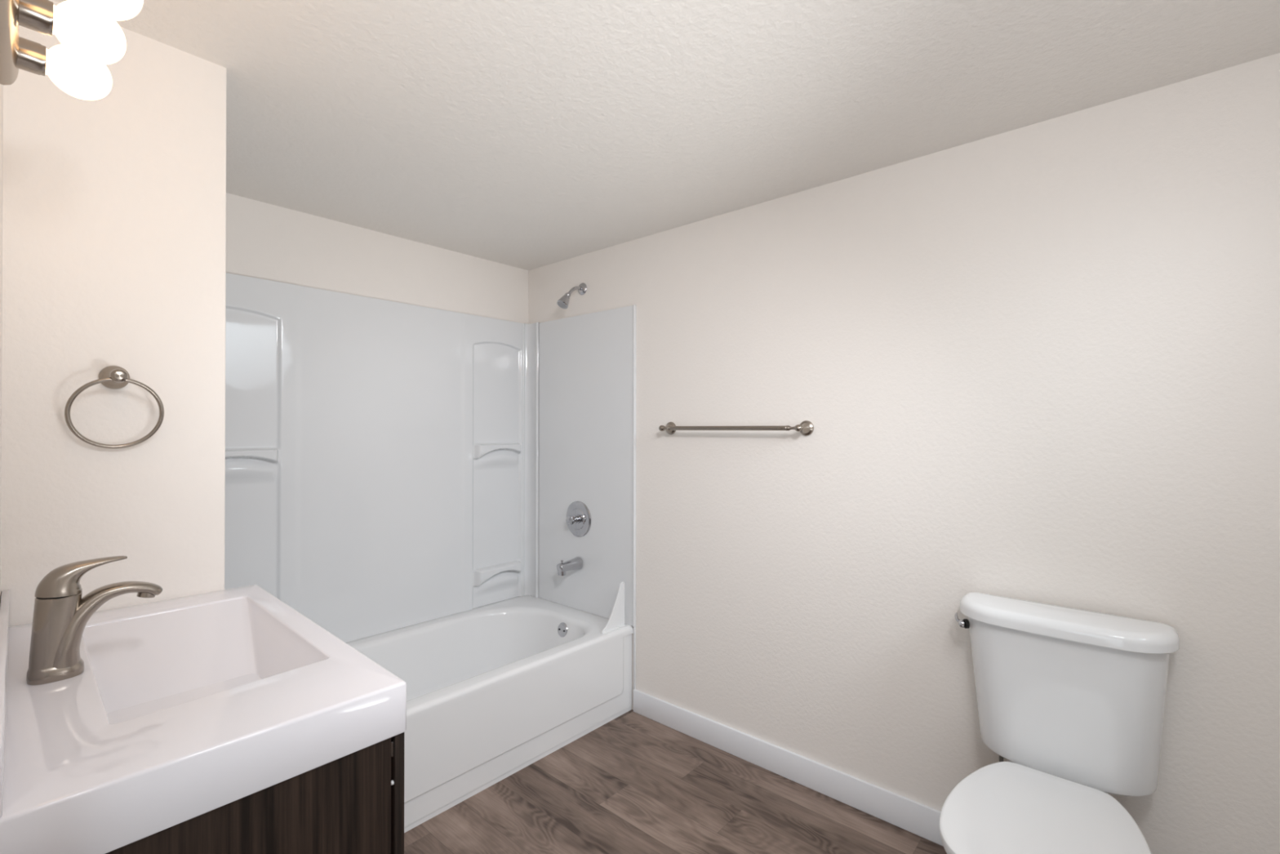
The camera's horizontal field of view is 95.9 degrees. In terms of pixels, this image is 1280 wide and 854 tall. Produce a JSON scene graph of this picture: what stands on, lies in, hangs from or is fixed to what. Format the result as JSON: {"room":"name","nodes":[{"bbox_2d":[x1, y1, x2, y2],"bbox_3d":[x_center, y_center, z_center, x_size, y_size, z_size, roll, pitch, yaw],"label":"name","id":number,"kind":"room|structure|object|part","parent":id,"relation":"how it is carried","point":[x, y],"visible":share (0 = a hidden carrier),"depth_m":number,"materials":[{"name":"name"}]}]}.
{"room":"bathroom","nodes":[
{"label":"bathroom","id":0,"kind":"room"},
{"bbox_2d":[0,84,3,600],"bbox_3d":[-0.934,0.184,0.755,0.918,2.193,0.120,0,0,43],"label":"wall","id":1,"kind":"structure","parent":0,"point":[1,85],"depth_m":1.05,"materials":[{"name":"white paint"}]},
{"bbox_2d":[0,589,9,817],"bbox_3d":[-0.927,0.349,0.838,0.810,0.072,0.011,0,0,43],"label":"backsplash","id":2,"kind":"structure","parent":1,"relation":"attached to","point":[5,594],"depth_m":0.76,"materials":[{"name":"white ceramic"}]},
{"bbox_2d":[0,0,143,100],"bbox_3d":[-0.812,-0.568,0.812,0.380,0.077,0.134,0,0,41],"label":"vanity light","id":3,"kind":"object","parent":1,"relation":"attached to","point":[91,38],"visible":1,"depth_m":0.82,"materials":[{"name":"white glass"}]},
{"bbox_3d":[-0.846,-0.568,0.773,0.381,0.074,0.020,0,0,43],"label":"plate","id":4,"kind":"part","parent":3,"relation":"part of","materials":[{"name":"silver metal"}]},
{"bbox_2d":[16,36,46,75],"bbox_3d":[-0.937,-0.568,0.882,0.052,0.052,0.040,0,0,41],"label":"socket","id":5,"kind":"object","parent":3,"relation":"attached to","point":[31,56],"depth_m":0.87,"materials":[{"name":"silver metal"}]},
{"bbox_2d":[14,0,53,35],"bbox_3d":[-0.832,-0.568,0.789,0.052,0.052,0.040,0,0,41],"label":"socket","id":6,"kind":"object","parent":3,"relation":"attached to","point":[37,15],"depth_m":0.78,"materials":[{"name":"silver metal"}]},
{"bbox_3d":[-0.900,-0.568,0.924,0.077,0.077,0.081,0,0,41],"label":"bulb","id":7,"kind":"part","parent":3,"relation":"part of","materials":[{"name":"white glass"}]},
{"bbox_3d":[-0.794,-0.568,0.832,0.077,0.077,0.081,0,0,41],"label":"bulb","id":8,"kind":"part","parent":3,"relation":"part of","materials":[{"name":"white glass"}]},
{"bbox_3d":[-0.689,-0.568,0.740,0.077,0.077,0.081,0,0,41],"label":"bulb","id":9,"kind":"part","parent":3,"relation":"part of","materials":[{"name":"white glass"}]},
{"bbox_2d":[0,0,226,626],"bbox_3d":[-1.511,0.186,1.529,0.976,2.193,0.464,0,0,41],"label":"wall partition","id":10,"kind":"structure","parent":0,"point":[114,205],"depth_m":1.24,"materials":[{"name":"white paint"}]},
{"bbox_2d":[64,365,164,448],"bbox_3d":[-1.095,-0.042,1.209,0.072,0.177,0.155,0,0,41],"label":"towel ring","id":11,"kind":"object","parent":10,"relation":"attached to","point":[115,377],"visible":1,"depth_m":1.21,"materials":[{"name":"silver metal"}]},
{"bbox_3d":[-1.095,-0.106,1.209,0.072,0.050,0.050,0,0,41],"label":"wall post","id":12,"kind":"part","parent":11,"relation":"part of","materials":[{"name":"silver metal"}]},
{"bbox_2d":[226,192,528,324],"bbox_3d":[-1.208,0.191,2.538,0.100,2.193,1.700,0,0,41],"label":"wall","id":13,"kind":"structure","parent":0,"point":[264,241],"depth_m":2.48,"materials":[{"name":"white paint"}]},
{"bbox_2d":[224,272,635,688],"bbox_3d":[-0.834,0.363,2.290,0.788,1.843,1.575,0,0,41],"label":"tub surround","id":14,"kind":"object","parent":13,"relation":"attached to","point":[381,455],"visible":0.74,"depth_m":2.63,"materials":[{"name":"white plastic"}]},
{"bbox_3d":[-1.121,0.172,2.516,0.058,1.459,1.514,0,0,41],"label":"panel","id":15,"kind":"part","parent":14,"relation":"part of","materials":[{"name":"white plastic"}]},
{"bbox_3d":[-0.587,0.174,3.088,0.105,1.459,0.051,0,0,41],"label":"corner moulding","id":16,"kind":"part","parent":14,"relation":"part of","materials":[{"name":"white plastic"}]},
{"bbox_2d":[556,556,582,575],"bbox_3d":[-0.346,0.673,2.800,0.060,0.071,0.135,0,0,41],"label":"tub spout","id":17,"kind":"object","parent":14,"relation":"attached to","point":[575,563],"visible":1,"depth_m":2.78,"materials":[{"name":"silver metal"}]},
{"bbox_2d":[565,501,591,537],"bbox_3d":[-0.326,0.454,2.829,0.176,0.176,0.071,0,0,41],"label":"shower valve","id":18,"kind":"object","parent":14,"relation":"attached to","point":[578,519],"visible":1,"depth_m":2.83,"materials":[{"name":"silver metal"}]},
{"bbox_3d":[-0.340,0.454,2.813,0.048,0.043,0.029,0,0,41],"label":"knob","id":19,"kind":"part","parent":18,"relation":"part of","materials":[{"name":"silver metal"}]},
{"bbox_3d":[-0.320,0.454,2.836,0.048,0.048,0.032,0,0,41],"label":"stem","id":20,"kind":"part","parent":18,"relation":"part of","materials":[{"name":"silver metal"}]},
{"bbox_3d":[-0.279,0.175,2.842,0.682,1.456,0.015,0,0,41],"label":"panel","id":21,"kind":"part","parent":14,"relation":"part of","materials":[{"name":"white plastic"}]},
{"bbox_2d":[53,0,1279,270],"bbox_3d":[-0.231,-0.911,0.986,3.620,0.100,2.950,0,0,41],"label":"ceiling","id":22,"kind":"structure","parent":0,"point":[527,135],"depth_m":1.47,"materials":[{"name":"white paint"}]},
{"bbox_2d":[404,709,946,853],"bbox_3d":[-0.296,1.282,0.906,3.520,0.001,3.000,0,0,41],"label":"floor","id":23,"kind":"structure","parent":0,"point":[635,783],"depth_m":1.93,"materials":[{"name":"wood"}]},
{"bbox_2d":[105,732,404,853],"bbox_3d":[-0.787,0.871,0.999,0.804,0.817,0.460,0,0,41],"label":"vanity","id":24,"kind":"object","parent":23,"relation":"on","point":[353,802],"visible":0.27,"depth_m":0.79,"materials":[{"name":"brown wood"}]},
{"bbox_2d":[0,584,406,853],"bbox_3d":[-0.791,0.443,0.993,0.810,0.115,0.446,0,0,41],"label":"sink","id":25,"kind":"object","parent":24,"relation":"in","point":[180,709],"visible":0.94,"depth_m":0.79,"materials":[{"name":"white ceramic"}]},
{"bbox_2d":[26,555,162,684],"bbox_3d":[-0.871,0.298,0.929,0.056,0.174,0.159,0,0,41],"label":"faucet","id":26,"kind":"object","parent":25,"relation":"on","point":[60,617],"visible":1,"depth_m":0.88,"materials":[{"name":"silver metal"}]},
{"bbox_3d":[-0.883,0.236,0.915,0.049,0.049,0.106,0,0,41],"label":"lever","id":27,"kind":"part","parent":26,"relation":"part of","materials":[{"name":"silver metal"}]},
{"bbox_3d":[-0.866,0.312,0.935,0.054,0.114,0.143,0,0,41],"label":"spout","id":28,"kind":"part","parent":26,"relation":"part of","materials":[{"name":"silver metal"}]},
{"bbox_3d":[-0.510,0.824,1.008,0.399,0.717,0.015,0,0,43],"label":"door","id":29,"kind":"part","parent":24,"relation":"part of","materials":[{"name":"brown wood"}]},
{"bbox_2d":[346,595,633,832],"bbox_3d":[-0.837,1.094,2.293,0.774,0.386,1.568,0,0,41],"label":"bathtub","id":30,"kind":"object","parent":23,"relation":"on","point":[494,690],"visible":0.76,"depth_m":2.33,"materials":[{"name":"white ceramic"}]},
{"bbox_3d":[-0.367,0.964,2.739,0.068,0.068,0.018,0,0,41],"label":"overflow plate","id":31,"kind":"part","parent":30,"relation":"part of","materials":[{"name":"silver metal"}]},
{"bbox_2d":[600,581,625,633],"bbox_3d":[-0.119,0.803,2.575,0.015,0.202,0.146,0,0,41],"label":"guard","id":32,"kind":"object","parent":30,"relation":"on","point":[616,620],"visible":1,"depth_m":2.60,"materials":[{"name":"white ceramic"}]},
{"bbox_2d":[938,591,1179,853],"bbox_3d":[0.931,0.882,1.333,0.478,0.801,0.683,0,0,41],"label":"toilet","id":33,"kind":"object","parent":23,"relation":"on","point":[1075,699],"visible":1,"depth_m":1.40,"materials":[{"name":"white ceramic"}]},
{"bbox_3d":[0.913,0.551,1.660,0.014,0.023,0.047,0,0,10],"label":"lever arm","id":34,"kind":"part","parent":33,"relation":"part of","materials":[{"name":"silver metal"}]},
{"bbox_3d":[0.913,0.558,1.638,0.017,0.023,0.023,0,0,3],"label":"flush lever","id":35,"kind":"part","parent":33,"relation":"part of","materials":[{"name":"silver metal"}]},
{"bbox_3d":[0.874,0.870,1.251,0.366,0.019,0.486,0,0,41],"label":"seat lid","id":36,"kind":"part","parent":33,"relation":"part of","materials":[{"name":"white plastic"}]},
{"bbox_3d":[1.096,0.711,1.511,0.432,0.370,0.155,0,0,41],"label":"tank","id":37,"kind":"part","parent":33,"relation":"part of","materials":[{"name":"white ceramic"}]},
{"bbox_3d":[1.090,0.505,1.506,0.466,0.045,0.172,0,0,41],"label":"tank lid","id":38,"kind":"part","parent":33,"relation":"part of","materials":[{"name":"white ceramic"}]},
{"bbox_2d":[528,53,1279,853],"bbox_3d":[0.708,0.191,2.053,3.620,2.193,0.100,0,0,41],"label":"wall","id":39,"kind":"structure","parent":0,"point":[1039,362],"depth_m":1.75,"materials":[{"name":"white paint"}]},
{"bbox_2d":[556,282,586,308],"bbox_3d":[-0.336,-0.641,2.803,0.060,0.146,0.156,0,0,41],"label":"shower","id":40,"kind":"object","parent":39,"relation":"attached to","point":[563,302],"visible":1,"depth_m":2.78,"materials":[{"name":"silver metal"}]},
{"bbox_3d":[-0.320,-0.661,2.821,0.017,0.062,0.099,0,0,41],"label":"arm","id":41,"kind":"part","parent":40,"relation":"part of","materials":[{"name":"silver metal"}]},
{"bbox_2d":[658,420,813,435],"bbox_3d":[0.343,0.005,2.255,0.675,0.055,0.079,0,0,41],"label":"towel bar","id":42,"kind":"object","parent":39,"relation":"attached to","point":[806,428],"visible":1,"depth_m":2.16,"materials":[{"name":"silver metal"}]},
{"bbox_3d":[0.116,0.005,2.467,0.055,0.055,0.060,0,0,41],"label":"wall post","id":43,"kind":"part","parent":42,"relation":"part of","materials":[{"name":"silver metal"}]},
{"bbox_3d":[0.582,0.004,2.058,0.055,0.055,0.060,0,0,41],"label":"wall post","id":44,"kind":"part","parent":42,"relation":"part of","materials":[{"name":"silver metal"}]},
{"bbox_2d":[633,688,943,846],"bbox_3d":[0.964,1.236,1.748,2.638,0.100,0.013,0,0,41],"label":"baseboard","id":45,"kind":"structure","parent":39,"relation":"attached to","point":[919,819],"depth_m":2.08,"materials":[{"name":"white paint"}]}
]}

